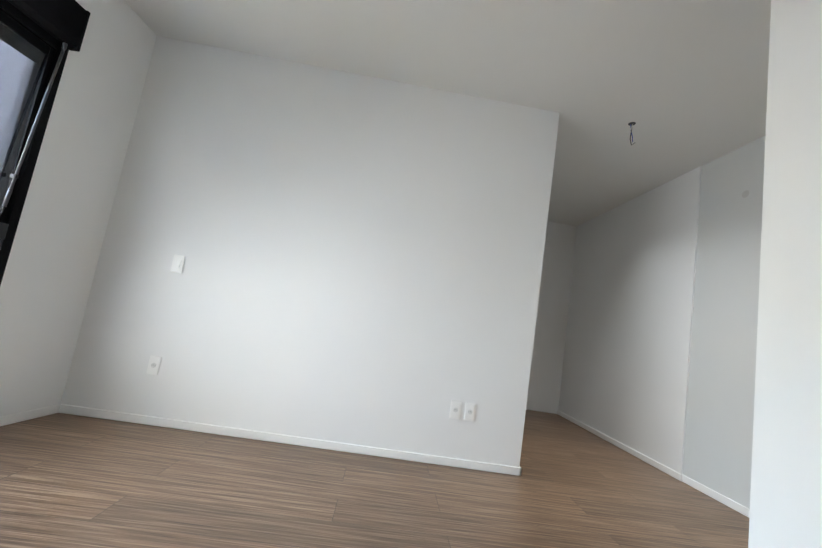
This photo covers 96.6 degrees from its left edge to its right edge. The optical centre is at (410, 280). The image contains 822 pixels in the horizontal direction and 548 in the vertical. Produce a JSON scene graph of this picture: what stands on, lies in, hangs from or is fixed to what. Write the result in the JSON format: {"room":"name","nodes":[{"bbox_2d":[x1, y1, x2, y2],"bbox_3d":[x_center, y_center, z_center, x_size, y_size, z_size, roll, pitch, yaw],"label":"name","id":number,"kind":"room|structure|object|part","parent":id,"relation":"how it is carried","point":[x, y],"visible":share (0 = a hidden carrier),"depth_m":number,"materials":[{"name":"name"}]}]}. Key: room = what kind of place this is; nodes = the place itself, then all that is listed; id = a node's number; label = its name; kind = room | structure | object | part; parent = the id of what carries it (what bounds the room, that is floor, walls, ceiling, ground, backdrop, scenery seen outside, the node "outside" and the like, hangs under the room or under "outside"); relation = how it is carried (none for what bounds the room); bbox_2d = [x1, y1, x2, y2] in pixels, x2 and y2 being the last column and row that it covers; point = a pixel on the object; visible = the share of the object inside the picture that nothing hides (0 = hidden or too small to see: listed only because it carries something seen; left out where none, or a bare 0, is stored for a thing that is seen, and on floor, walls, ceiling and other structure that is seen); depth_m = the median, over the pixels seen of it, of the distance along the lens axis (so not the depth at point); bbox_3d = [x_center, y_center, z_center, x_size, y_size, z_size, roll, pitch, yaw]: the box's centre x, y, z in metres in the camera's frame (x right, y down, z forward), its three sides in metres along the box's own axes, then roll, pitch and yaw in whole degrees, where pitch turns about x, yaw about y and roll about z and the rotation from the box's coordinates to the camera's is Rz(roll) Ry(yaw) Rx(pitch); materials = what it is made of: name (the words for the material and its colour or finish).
{"room":"empty bedroom","nodes":[
{"label":"empty bedroom","id":0,"kind":"room"},
{"bbox_2d":[0,0,155,416],"bbox_3d":[-2.105,-0.465,2.491,0.220,2.600,1.104,9,-7,3],"label":"wall","id":1,"kind":"structure","parent":0,"point":[48,276],"depth_m":2.17,"materials":[{"name":"white paint"}]},
{"bbox_2d":[0,0,68,285],"bbox_3d":[-2.069,-0.611,1.147,0.059,1.580,1.596,9,-7,3],"label":"window","id":2,"kind":"structure","parent":1,"relation":"in","point":[22,62],"depth_m":1.87,"materials":[{"name":"black metal"}]},
{"bbox_2d":[0,222,8,238],"bbox_3d":[-2.108,-0.345,1.115,0.065,0.080,1.506,9,-7,3],"label":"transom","id":3,"kind":"object","parent":2,"relation":"attached to","point":[3,228],"visible":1,"depth_m":1.84,"materials":[{"name":"black metal"}]},
{"bbox_2d":[0,174,18,214],"bbox_3d":[-2.020,-0.421,1.825,0.031,0.237,0.044,9,-7,3],"label":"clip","id":4,"kind":"object","parent":2,"relation":"attached to","point":[13,176],"visible":0.92,"depth_m":1.84,"materials":[{"name":"silver plastic"}]},
{"label":"sash glass","id":5,"kind":"part","parent":2,"relation":"part of","materials":[{"name":"clear glass"}]},
{"bbox_3d":[-2.013,-0.816,1.548,0.018,0.967,0.808,9,-7,3],"label":"window sash","id":6,"kind":"part","parent":2,"relation":"part of","materials":[{"name":"black metal"}]},
{"bbox_2d":[7,0,90,51],"bbox_3d":[-1.933,-1.496,1.253,0.165,0.249,1.614,9,-7,3],"label":"box","id":7,"kind":"object","parent":2,"relation":"on","point":[62,21],"visible":0.77,"depth_m":1.93,"materials":[{"name":"black plastic"}]},
{"bbox_2d":[2,42,67,206],"bbox_3d":[-1.948,-0.827,1.905,0.020,0.942,0.074,9,-7,3],"label":"rod","id":8,"kind":"object","parent":7,"relation":"hanging from","point":[10,190],"visible":0.98,"depth_m":1.90,"materials":[{"name":"grey metal"}]},
{"bbox_2d":[61,36,559,466],"bbox_3d":[-1.217,-0.184,3.673,4.155,2.600,2.400,9,-7,-3],"label":"wall","id":9,"kind":"structure","parent":0,"point":[363,255],"depth_m":2.50,"materials":[{"name":"white paint"}]},
{"bbox_2d":[146,355,161,374],"bbox_3d":[-1.646,0.543,2.347,0.074,0.118,0.012,9,-7,-3],"label":"electrical outlet","id":10,"kind":"object","parent":9,"relation":"attached to","point":[154,364],"visible":1,"depth_m":2.34,"materials":[{"name":"white plastic"}]},
{"bbox_2d":[150,362,156,367],"bbox_3d":[-1.645,0.542,2.343,0.030,0.035,0.001,9,-7,-3],"label":"socket","id":11,"kind":"object","parent":10,"relation":"attached to","point":[152,364],"depth_m":2.34,"materials":[{"name":"white plastic"}]},
{"bbox_2d":[170,254,184,272],"bbox_3d":[-1.544,-0.110,2.425,0.074,0.118,0.015,9,-7,-3],"label":"light switch","id":12,"kind":"object","parent":9,"relation":"attached to","point":[177,264],"visible":1,"depth_m":2.42,"materials":[{"name":"white plastic"}]},
{"bbox_2d":[59,404,521,475],"bbox_3d":[-0.731,1.033,2.358,2.968,0.052,0.013,9,-7,-3],"label":"baseboard","id":13,"kind":"structure","parent":9,"relation":"attached to","point":[267,436],"depth_m":2.35,"materials":[{"name":"white wood"}]},
{"bbox_2d":[449,400,461,418],"bbox_3d":[0.297,0.864,2.449,0.074,0.118,0.012,9,-7,-3],"label":"electrical outlet","id":14,"kind":"object","parent":9,"relation":"attached to","point":[455,409],"visible":1,"depth_m":2.44,"materials":[{"name":"white plastic"}]},
{"bbox_2d":[453,407,457,412],"bbox_3d":[0.298,0.864,2.444,0.030,0.035,0.001,9,-7,-3],"label":"socket","id":15,"kind":"object","parent":14,"relation":"attached to","point":[455,409],"depth_m":2.44,"materials":[{"name":"white plastic"}]},
{"bbox_2d":[464,402,476,420],"bbox_3d":[0.396,0.880,2.454,0.074,0.118,0.012,9,-7,-3],"label":"electrical outlet","id":16,"kind":"object","parent":9,"relation":"attached to","point":[470,411],"visible":1,"depth_m":2.45,"materials":[{"name":"white plastic"}]},
{"bbox_2d":[467,409,472,414],"bbox_3d":[0.396,0.880,2.449,0.030,0.035,0.001,9,-7,-3],"label":"socket","id":17,"kind":"object","parent":16,"relation":"attached to","point":[469,411],"depth_m":2.45,"materials":[{"name":"white plastic"}]},
{"bbox_2d":[0,410,748,547],"bbox_3d":[-0.127,1.092,1.210,5.342,0.150,7.560,9,-7,-3],"label":"floor","id":18,"kind":"structure","parent":0,"point":[71,481],"depth_m":1.82,"materials":[{"name":"laminate"}]},
{"bbox_2d":[0,404,60,425],"bbox_3d":[-2.265,0.510,0.006,0.021,0.052,4.600,9,-7,3],"label":"baseboard","id":19,"kind":"structure","parent":18,"relation":"on","point":[25,415],"depth_m":2.10,"materials":[{"name":"white wood"}]},
{"bbox_2d":[124,0,770,225],"bbox_3d":[0.295,-1.606,1.534,5.342,0.150,7.560,9,-7,-3],"label":"ceiling","id":20,"kind":"structure","parent":0,"point":[683,84],"depth_m":2.33,"materials":[{"name":"paint"}]},
{"bbox_2d":[625,122,635,144],"bbox_3d":[1.636,-1.097,2.743,0.115,0.154,0.085,9,-7,-3],"label":"cord","id":21,"kind":"object","parent":20,"relation":"hanging from","point":[630,124],"visible":1,"depth_m":2.74,"materials":[{"name":"black plastic"}]},
{"bbox_2d":[526,221,576,413],"bbox_3d":[1.551,0.422,5.112,1.845,2.600,0.200,9,-7,-3],"label":"wall","id":22,"kind":"structure","parent":0,"point":[544,387],"depth_m":5.03,"materials":[{"name":"white paint"}]},
{"bbox_2d":[558,135,765,508],"bbox_3d":[2.449,0.323,3.119,0.312,2.600,4.300,9,-7,-3],"label":"wall","id":23,"kind":"structure","parent":0,"point":[625,372],"depth_m":3.14,"materials":[{"name":"white paint"}]},
{"bbox_2d":[557,410,749,517],"bbox_3d":[2.096,1.554,3.010,0.025,0.052,3.800,9,-7,-3],"label":"baseboard","id":24,"kind":"structure","parent":23,"relation":"attached to","point":[659,466],"depth_m":2.96,"materials":[{"name":"white wood"}]},
{"bbox_2d":[742,190,748,197],"bbox_3d":[2.478,-0.638,2.711,0.006,0.056,0.056,9,-7,-3],"label":"electrical outlet cover","id":25,"kind":"object","parent":23,"relation":"attached to","point":[745,194],"visible":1,"depth_m":2.71,"materials":[{"name":"grey plastic"}]},
{"bbox_2d":[748,0,821,547],"bbox_3d":[2.027,-0.110,0.061,1.600,2.600,2.400,9,-7,-3],"label":"wall","id":26,"kind":"structure","parent":0,"point":[786,494],"depth_m":1.10,"materials":[{"name":"white paint"}]}
]}

